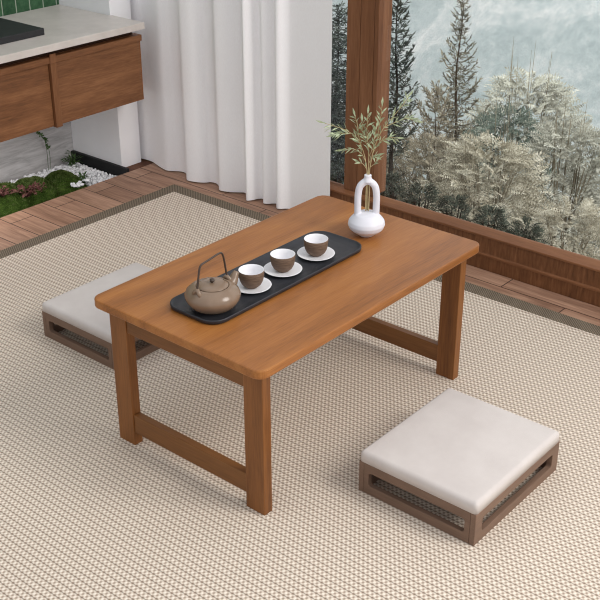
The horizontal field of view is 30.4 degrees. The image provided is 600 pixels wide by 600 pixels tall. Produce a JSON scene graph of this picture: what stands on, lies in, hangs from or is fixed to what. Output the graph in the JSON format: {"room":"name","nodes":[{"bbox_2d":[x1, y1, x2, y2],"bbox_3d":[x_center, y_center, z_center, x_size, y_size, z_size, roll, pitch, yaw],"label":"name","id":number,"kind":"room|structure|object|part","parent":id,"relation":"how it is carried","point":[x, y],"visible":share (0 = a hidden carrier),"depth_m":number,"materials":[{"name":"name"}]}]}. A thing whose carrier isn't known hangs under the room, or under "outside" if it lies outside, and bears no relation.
{"room":"tea room","nodes":[
{"label":"tea room","id":0,"kind":"room"},
{"bbox_2d":[0,0,72,182],"bbox_3d":[-2.145,-1.009,3.018,0.100,2.600,3.545,21,34,35],"label":"wall","id":1,"kind":"structure","parent":0,"point":[27,154],"depth_m":4.51,"materials":[{"name":"grey stone"}]},
{"bbox_2d":[0,32,143,141],"bbox_3d":[-1.408,-0.630,3.703,0.459,0.286,1.964,21,34,35],"label":"drawer cabinet","id":2,"kind":"object","parent":1,"relation":"attached to","point":[56,88],"visible":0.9,"depth_m":4.00,"materials":[{"name":"brown wood"}]},
{"bbox_3d":[-1.129,-0.614,3.722,0.020,0.230,0.710,21,34,35],"label":"drawer","id":3,"kind":"part","parent":2,"relation":"part of","materials":[{"name":"brown wood"}]},
{"bbox_3d":[-1.246,-0.660,3.534,0.030,0.023,1.964,21,34,35],"label":"rail","id":4,"kind":"part","parent":2,"relation":"part of","materials":[{"name":"brown wood"}]},
{"bbox_2d":[0,4,144,63],"bbox_3d":[-1.407,-0.759,3.612,0.490,0.026,1.972,21,34,35],"label":"countertop","id":5,"kind":"structure","parent":2,"relation":"on","point":[64,26],"depth_m":4.06,"materials":[{"name":"stone"}]},
{"bbox_2d":[0,18,44,44],"bbox_3d":[-1.189,-0.923,3.877,0.305,0.024,0.487,21,34,35],"label":"cooktop","id":6,"kind":"object","parent":5,"relation":"on","point":[10,31],"depth_m":3.92,"materials":[{"name":"black glass"}]},
{"bbox_3d":[-0.749,-0.819,4.123,0.020,0.230,0.410,21,34,35],"label":"drawer","id":7,"kind":"part","parent":2,"relation":"part of","materials":[{"name":"brown wood"}]},
{"bbox_2d":[59,0,140,166],"bbox_3d":[-0.851,-1.600,4.173,0.405,2.600,0.106,21,34,35],"label":"wall","id":8,"kind":"structure","parent":0,"point":[112,135],"depth_m":4.50,"materials":[{"name":"white paint"}]},
{"bbox_2d":[71,150,128,175],"bbox_3d":[-0.834,-0.536,4.611,0.349,0.108,0.014,21,34,35],"label":"baseboard","id":9,"kind":"structure","parent":8,"relation":"attached to","point":[90,161],"depth_m":4.59,"materials":[{"name":"black"}]},
{"bbox_2d":[126,159,153,171],"bbox_3d":[-0.620,-0.538,4.693,0.123,0.156,0.375,21,34,35],"label":"trim","id":10,"kind":"structure","parent":8,"relation":"attached to","point":[144,162],"depth_m":4.57,"materials":[{"name":"brown wood"}]},
{"bbox_2d":[0,163,599,325],"bbox_3d":[-0.061,0.805,2.065,4.535,0.156,3.675,21,34,35],"label":"floor","id":11,"kind":"structure","parent":0,"point":[26,224],"depth_m":4.11,"materials":[{"name":"brown wood"}]},
{"bbox_2d":[0,184,599,599],"bbox_3d":[0.073,0.643,2.206,3.986,0.004,2.953,21,34,35],"label":"rug","id":12,"kind":"object","parent":11,"relation":"on","point":[87,512],"visible":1,"depth_m":2.70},
{"bbox_2d":[42,262,159,369],"bbox_3d":[-0.513,0.035,3.262,0.317,0.118,0.370,21,34,35],"label":"stool","id":13,"kind":"object","parent":12,"relation":"on","point":[75,310],"visible":0.44,"depth_m":3.17,"materials":[{"name":"fabric"}]},
{"bbox_3d":[-0.628,0.006,3.357,0.014,0.083,0.370,21,34,35],"label":"panel","id":14,"kind":"part","parent":13,"relation":"part of","materials":[{"name":"brown wood"}]},
{"bbox_3d":[-0.628,0.112,3.149,0.288,0.083,0.014,21,34,35],"label":"panel","id":15,"kind":"part","parent":13,"relation":"part of","materials":[{"name":"brown wood"}]},
{"bbox_3d":[-0.397,0.095,3.183,0.014,0.083,0.370,21,34,35],"label":"panel","id":16,"kind":"part","parent":13,"relation":"part of","materials":[{"name":"brown wood"}]},
{"bbox_2d":[94,195,478,515],"bbox_3d":[-0.009,0.101,2.823,0.541,0.400,0.866,21,34,35],"label":"table","id":17,"kind":"object","parent":12,"relation":"on","point":[249,348],"visible":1,"depth_m":2.64,"materials":[{"name":"brown wood"}]},
{"bbox_3d":[-0.424,0.182,2.689,0.056,0.378,0.026,21,34,35],"label":"leg","id":18,"kind":"part","parent":17,"relation":"part of","materials":[{"name":"brown wood"}]},
{"bbox_3d":[-0.093,0.309,2.440,0.056,0.378,0.026,21,34,35],"label":"leg","id":19,"kind":"part","parent":17,"relation":"part of","materials":[{"name":"brown wood"}]},
{"bbox_2d":[170,231,361,324],"bbox_3d":[-0.071,-0.063,2.690,0.167,0.012,0.566,21,34,35],"label":"tray","id":20,"kind":"object","parent":17,"relation":"on","point":[344,248],"visible":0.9,"depth_m":2.68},
{"bbox_2d":[184,252,240,314],"bbox_3d":[-0.200,-0.041,2.506,0.129,0.129,0.129,-2,27,-4],"label":"teapot","id":21,"kind":"object","parent":20,"relation":"on","point":[208,295],"visible":1,"depth_m":2.48,"materials":[{"name":"beige ceramic"}]},
{"bbox_3d":[-0.200,-0.066,2.493,0.005,0.072,0.102,21,34,35],"label":"handle","id":22,"kind":"part","parent":21,"relation":"part of","materials":[{"name":"brown metal"}]},
{"bbox_3d":[-0.200,-0.036,2.509,0.074,0.008,0.074,21,34,35],"label":"lid","id":23,"kind":"part","parent":21,"relation":"part of","materials":[{"name":"beige ceramic"}]},
{"bbox_3d":[-0.162,-0.037,2.558,0.041,0.058,0.054,21,34,35],"label":"spout","id":24,"kind":"part","parent":21,"relation":"part of","materials":[{"name":"beige ceramic"}]},
{"bbox_2d":[237,277,271,293],"bbox_3d":[-0.115,-0.034,2.623,0.096,0.009,0.096,21,34,35],"label":"saucer","id":25,"kind":"object","parent":20,"relation":"on","point":[266,284],"visible":0.58,"depth_m":2.61,"materials":[{"name":"white ceramic"}]},
{"bbox_2d":[238,264,263,288],"bbox_3d":[-0.115,-0.052,2.614,0.062,0.044,0.062,21,34,35],"label":"teacup","id":26,"kind":"object","parent":25,"relation":"on","point":[251,276],"visible":1,"depth_m":2.60,"materials":[{"name":"brown ceramic"}]},
{"bbox_2d":[263,262,301,276],"bbox_3d":[-0.042,-0.074,2.703,0.096,0.009,0.096,21,34,35],"label":"saucer","id":27,"kind":"object","parent":20,"relation":"on","point":[296,269],"visible":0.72,"depth_m":2.69,"materials":[{"name":"white ceramic"}]},
{"bbox_2d":[270,249,294,272],"bbox_3d":[-0.042,-0.093,2.693,0.062,0.044,0.062,21,34,35],"label":"teacup","id":28,"kind":"object","parent":27,"relation":"on","point":[282,260],"visible":1,"depth_m":2.68,"materials":[{"name":"brown ceramic"}]},
{"bbox_2d":[297,247,334,260],"bbox_3d":[0.040,-0.116,2.784,0.096,0.009,0.096,21,34,35],"label":"saucer","id":29,"kind":"object","parent":20,"relation":"on","point":[329,253],"visible":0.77,"depth_m":2.78,"materials":[{"name":"white ceramic"}]},
{"bbox_2d":[304,234,327,256],"bbox_3d":[0.040,-0.135,2.775,0.062,0.044,0.062,21,34,35],"label":"teacup","id":30,"kind":"object","parent":29,"relation":"on","point":[315,245],"visible":1,"depth_m":2.76,"materials":[{"name":"brown ceramic"}]},
{"bbox_2d":[348,174,384,236],"bbox_3d":[0.175,-0.248,2.880,0.098,0.169,0.098,21,34,35],"label":"vase","id":31,"kind":"object","parent":17,"relation":"on","point":[363,223],"visible":0.99,"depth_m":2.87,"materials":[{"name":"white ceramic"}]},
{"bbox_2d":[316,109,367,210],"bbox_3d":[0.106,-0.357,2.823,0.136,0.279,0.040,1,27,2],"label":"branch","id":32,"kind":"object","parent":31,"relation":"in","point":[343,129],"visible":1,"depth_m":2.80,"materials":[{"name":"green plant"}]},
{"bbox_2d":[359,105,383,210],"bbox_3d":[0.184,-0.357,2.820,0.060,0.282,0.068,-16,31,-28],"label":"branch","id":33,"kind":"object","parent":31,"relation":"in","point":[365,118],"visible":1,"depth_m":2.79,"materials":[{"name":"green plant"}]},
{"bbox_2d":[368,90,423,210],"bbox_3d":[0.244,-0.378,2.812,0.136,0.326,0.042,1,27,2],"label":"branch","id":34,"kind":"object","parent":31,"relation":"in","point":[411,92],"visible":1,"depth_m":2.78,"materials":[{"name":"green plant"}]},
{"bbox_3d":[0.406,0.040,2.967,0.056,0.378,0.026,21,34,35],"label":"leg","id":35,"kind":"part","parent":17,"relation":"part of","materials":[{"name":"brown wood"}]},
{"bbox_2d":[359,388,559,545],"bbox_3d":[0.377,0.374,2.597,0.317,0.118,0.370,21,34,35],"label":"stool","id":36,"kind":"object","parent":12,"relation":"on","point":[462,454],"visible":1,"depth_m":2.52,"materials":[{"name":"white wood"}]},
{"bbox_3d":[0.262,0.345,2.692,0.014,0.083,0.370,21,34,35],"label":"panel","id":37,"kind":"part","parent":36,"relation":"part of","materials":[{"name":"brown wood"}]},
{"bbox_3d":[0.262,0.452,2.484,0.288,0.083,0.014,21,34,35],"label":"panel","id":38,"kind":"part","parent":36,"relation":"part of","materials":[{"name":"brown wood"}]},
{"bbox_3d":[0.493,0.434,2.518,0.014,0.083,0.370,21,34,35],"label":"panel","id":39,"kind":"part","parent":36,"relation":"part of","materials":[{"name":"brown wood"}]},
{"bbox_2d":[466,254,599,306],"bbox_3d":[1.255,0.158,3.280,4.300,0.203,0.122,21,34,35],"label":"trim","id":40,"kind":"structure","parent":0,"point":[563,288],"depth_m":3.55,"materials":[{"name":"brown wood"}]},
{"bbox_3d":[-1.976,0.158,3.443,0.353,0.135,3.530,21,34,35],"label":"bed","id":41,"kind":"object","parent":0,"visible":0},
{"bbox_2d":[0,182,33,217],"bbox_3d":[-1.161,-0.380,4.196,0.286,0.140,0.380,21,34,35],"label":"moss mound","id":42,"kind":"object","parent":41,"relation":"on","point":[14,202],"visible":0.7,"depth_m":4.15,"materials":[{"name":"green plant"}]},
{"bbox_2d":[0,185,11,195],"bbox_3d":[-1.119,-0.400,4.120,0.096,0.045,0.100,-1,27,-3],"label":"plant","id":43,"kind":"object","parent":42,"relation":"on","point":[2,192],"visible":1,"depth_m":4.13,"materials":[{"name":"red plant"}]},
{"bbox_2d":[7,182,46,197],"bbox_3d":[-1.048,-0.416,4.198,0.140,0.062,0.159,21,34,35],"label":"plant","id":44,"kind":"object","parent":42,"relation":"on","point":[32,188],"visible":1,"depth_m":4.20,"materials":[{"name":"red plant"}]},
{"bbox_2d":[14,176,60,205],"bbox_3d":[-1.043,-0.434,4.328,0.264,0.115,0.236,21,34,35],"label":"moss mound","id":45,"kind":"object","parent":41,"relation":"on","point":[49,193],"visible":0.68,"depth_m":4.28,"materials":[{"name":"green plant"}]},
{"bbox_2d":[8,162,115,185],"bbox_3d":[-1.046,-0.426,4.386,0.344,0.034,0.638,21,34,35],"label":"gravel","id":46,"kind":"object","parent":41,"relation":"on","point":[95,176],"visible":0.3,"depth_m":4.56,"materials":[{"name":"white gravel"}]},
{"bbox_2d":[36,131,49,169],"bbox_3d":[-1.050,-0.605,4.539,0.024,0.216,0.071,21,34,35],"label":"fern sprig","id":47,"kind":"object","parent":46,"relation":"on","point":[39,133],"visible":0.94,"depth_m":4.52,"materials":[{"name":"green plant"}]},
{"bbox_2d":[45,169,87,195],"bbox_3d":[-0.958,-0.477,4.431,0.262,0.098,0.197,21,34,35],"label":"moss mound","id":48,"kind":"object","parent":41,"relation":"on","point":[61,178],"visible":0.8,"depth_m":4.38,"materials":[{"name":"green plant"}]},
{"bbox_2d":[61,150,82,166],"bbox_3d":[-0.960,-0.576,4.623,0.100,0.093,0.097,10,29,18],"label":"tuft","id":49,"kind":"object","parent":41,"relation":"on","point":[70,158],"visible":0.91,"depth_m":4.63,"materials":[{"name":"green plant"}]},
{"bbox_2d":[78,171,88,185],"bbox_3d":[-0.887,-0.479,4.431,0.081,0.070,0.102,0,27,-1],"label":"tuft","id":50,"kind":"object","parent":41,"relation":"on","point":[81,176],"visible":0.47,"depth_m":4.43,"materials":[{"name":"green plant"}]},
{"bbox_3d":[-0.657,-1.604,4.182,0.688,2.600,0.138,21,34,35],"label":"wall","id":51,"kind":"structure","parent":0,"visible":0},
{"bbox_2d":[130,0,331,208],"bbox_3d":[-0.305,-1.494,3.768,1.046,2.379,0.068,22,34,36],"label":"curtain","id":52,"kind":"object","parent":51,"relation":"hanging from","point":[235,92],"visible":0.97,"depth_m":4.07,"materials":[{"name":"fabric"}]},
{"bbox_2d":[344,0,392,196],"bbox_3d":[0.232,-1.408,3.442,0.132,2.276,0.073,21,34,35],"label":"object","id":53,"kind":"structure","parent":51,"relation":"attached to","point":[369,22],"depth_m":3.75,"materials":[{"name":"brown wood"}]},
{"bbox_2d":[330,180,599,292],"bbox_3d":[1.230,0.043,3.188,4.300,0.083,0.052,21,34,35],"label":"trim","id":54,"kind":"structure","parent":51,"relation":"attached to","point":[573,268],"depth_m":3.59,"materials":[{"name":"brown wood"}]},
{"label":"outside","id":55,"kind":"structure","parent":0,"visible":0},
{"bbox_3d":[-1.087,-1.502,13.156,35.000,5.948,11.448,21,34,35],"label":"ground","id":56,"kind":"structure","parent":55,"visible":0},
{"bbox_2d":[330,158,344,183],"bbox_3d":[0.175,-0.429,4.484,0.215,0.321,0.229,21,34,35],"label":"plant","id":57,"kind":"object","parent":56,"relation":"on","point":[333,169],"visible":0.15,"depth_m":4.42,"materials":[{"name":"green plant"}]},
{"bbox_3d":[0.170,-0.401,4.495,0.061,0.247,0.062,5,27,9],"label":"stem","id":58,"kind":"part","parent":57,"relation":"part of","materials":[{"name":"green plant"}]},
{"bbox_2d":[330,1,407,198],"bbox_3d":[0.211,-1.066,6.378,0.856,1.296,0.912,-3,27,-7],"label":"conifer","id":59,"kind":"object","parent":56,"relation":"on","point":[336,97],"visible":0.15,"depth_m":6.21,"materials":[{"name":"green plant"}]},
{"bbox_2d":[380,171,409,202],"bbox_3d":[0.350,-0.356,4.392,0.218,0.325,0.219,8,28,16],"label":"plant","id":60,"kind":"object","parent":56,"relation":"on","point":[394,177],"visible":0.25,"depth_m":4.35,"materials":[{"name":"green plant"}]},
{"bbox_3d":[0.356,-0.337,4.409,0.061,0.239,0.062,5,27,9],"label":"stem","id":61,"kind":"part","parent":60,"relation":"part of","materials":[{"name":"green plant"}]},
{"bbox_2d":[387,0,421,196],"bbox_3d":[0.476,-0.942,5.595,0.305,1.376,0.307,21,34,35],"label":"conifer","id":62,"kind":"object","parent":56,"relation":"on","point":[407,55],"visible":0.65,"depth_m":5.52,"materials":[{"name":"green plant"}]},
{"bbox_2d":[402,178,441,211],"bbox_3d":[0.464,-0.315,4.317,0.223,0.323,0.234,21,34,35],"label":"plant","id":63,"kind":"object","parent":56,"relation":"on","point":[414,201],"visible":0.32,"depth_m":4.26,"materials":[{"name":"green plant"}]},
{"bbox_3d":[0.470,-0.291,4.324,0.061,0.235,0.062,5,27,9],"label":"stem","id":64,"kind":"part","parent":63,"relation":"part of","materials":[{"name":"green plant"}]},
{"bbox_2d":[380,132,494,218],"bbox_3d":[0.746,-0.650,6.520,0.938,0.759,0.944,-3,27,-6],"label":"shrub","id":65,"kind":"object","parent":56,"relation":"on","point":[412,162],"visible":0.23,"depth_m":6.41,"materials":[{"name":"green plant"}]},
{"bbox_3d":[0.756,-0.679,6.501,0.365,0.690,0.358,3,27,7],"label":"stem","id":66,"kind":"part","parent":65,"relation":"part of","materials":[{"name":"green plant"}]},
{"bbox_2d":[395,84,479,206],"bbox_3d":[0.933,-0.914,7.427,0.602,1.120,0.577,-7,28,-14],"label":"conifer","id":67,"kind":"object","parent":56,"relation":"on","point":[437,89],"visible":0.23,"depth_m":7.30,"materials":[{"name":"green plant"}]},
{"bbox_2d":[389,0,506,221],"bbox_3d":[1.204,-1.318,8.332,1.153,2.018,1.197,9,29,18],"label":"conifer","id":68,"kind":"object","parent":56,"relation":"on","point":[454,109],"visible":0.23,"depth_m":8.14,"materials":[{"name":"green plant"}]},
{"bbox_2d":[435,194,474,221],"bbox_3d":[0.582,-0.254,4.228,0.229,0.311,0.218,21,34,35],"label":"plant","id":69,"kind":"object","parent":56,"relation":"on","point":[462,205],"visible":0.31,"depth_m":4.17,"materials":[{"name":"green plant"}]},
{"bbox_3d":[0.585,-0.244,4.240,0.061,0.227,0.062,5,27,9],"label":"stem","id":70,"kind":"part","parent":69,"relation":"part of","materials":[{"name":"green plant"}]},
{"bbox_2d":[405,125,555,244],"bbox_3d":[0.911,-0.511,5.549,0.791,0.760,0.823,-6,28,-11],"label":"shrub","id":71,"kind":"object","parent":56,"relation":"on","point":[522,193],"visible":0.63,"depth_m":5.43,"materials":[{"name":"green plant"}]},
{"bbox_3d":[0.926,-0.531,5.531,0.279,0.707,0.280,4,27,8],"label":"stem","id":72,"kind":"part","parent":71,"relation":"part of","materials":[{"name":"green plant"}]},
{"bbox_2d":[473,204,512,231],"bbox_3d":[0.717,-0.215,4.163,0.212,0.306,0.232,10,29,19],"label":"plant","id":73,"kind":"object","parent":56,"relation":"on","point":[497,214],"visible":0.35,"depth_m":4.11,"materials":[{"name":"green plant"}]},
{"bbox_3d":[0.713,-0.196,4.173,0.061,0.223,0.062,5,27,9],"label":"stem","id":74,"kind":"part","parent":73,"relation":"part of","materials":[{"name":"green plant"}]},
{"bbox_2d":[454,92,557,214],"bbox_3d":[1.396,-0.813,7.591,0.870,1.324,0.920,21,34,35],"label":"shrub","id":75,"kind":"object","parent":56,"relation":"on","point":[498,116],"visible":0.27,"depth_m":7.41,"materials":[{"name":"green leaves"},{"name":"foliage"}]},
{"bbox_3d":[1.395,-0.849,7.569,0.290,1.239,0.291,4,27,8],"label":"stem","id":76,"kind":"part","parent":75,"relation":"part of","materials":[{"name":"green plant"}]},
{"bbox_2d":[422,41,599,254],"bbox_3d":[2.017,-1.151,10.141,1.918,2.415,1.835,7,28,13],"label":"shrub","id":77,"kind":"object","parent":56,"relation":"on","point":[551,101],"visible":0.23,"depth_m":9.75,"materials":[{"name":"green plant"}]},
{"bbox_3d":[2.021,-1.218,10.167,0.703,2.318,0.696,4,27,7],"label":"stem","id":78,"kind":"part","parent":77,"relation":"part of","materials":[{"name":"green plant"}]},
{"bbox_2d":[505,214,550,245],"bbox_3d":[0.829,-0.165,4.079,0.222,0.298,0.225,21,34,35],"label":"plant","id":79,"kind":"object","parent":56,"relation":"on","point":[535,229],"visible":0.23,"depth_m":4.04,"materials":[{"name":"green plant"}]},
{"bbox_2d":[491,100,599,259],"bbox_3d":[1.511,-0.590,6.404,0.945,1.140,0.951,3,27,6],"label":"shrub","id":80,"kind":"object","parent":56,"relation":"on","point":[557,134],"visible":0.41,"depth_m":6.21,"materials":[{"name":"green plant"}]},
{"bbox_3d":[1.519,-0.619,6.393,0.330,1.079,0.332,4,27,8],"label":"stem","id":81,"kind":"part","parent":80,"relation":"part of","materials":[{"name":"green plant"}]},
{"bbox_2d":[523,195,599,259],"bbox_3d":[1.140,-0.194,4.744,0.574,0.472,0.556,21,34,35],"label":"shrub","id":82,"kind":"object","parent":56,"relation":"on","point":[591,214],"visible":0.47,"depth_m":4.66,"materials":[{"name":"green plant"}]},
{"bbox_3d":[1.149,-0.175,4.767,0.198,0.347,0.198,4,27,8],"label":"stem","id":83,"kind":"part","parent":82,"relation":"part of","materials":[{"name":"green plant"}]},
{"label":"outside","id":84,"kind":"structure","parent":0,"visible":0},
{"bbox_2d":[330,0,599,246],"bbox_3d":[4.563,-11.702,24.162,45.000,16.482,20.471,21,34,35],"label":"hillside","id":85,"kind":"structure","parent":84,"point":[568,30],"depth_m":20.02,"materials":[{"name":"green plant"}]}
]}

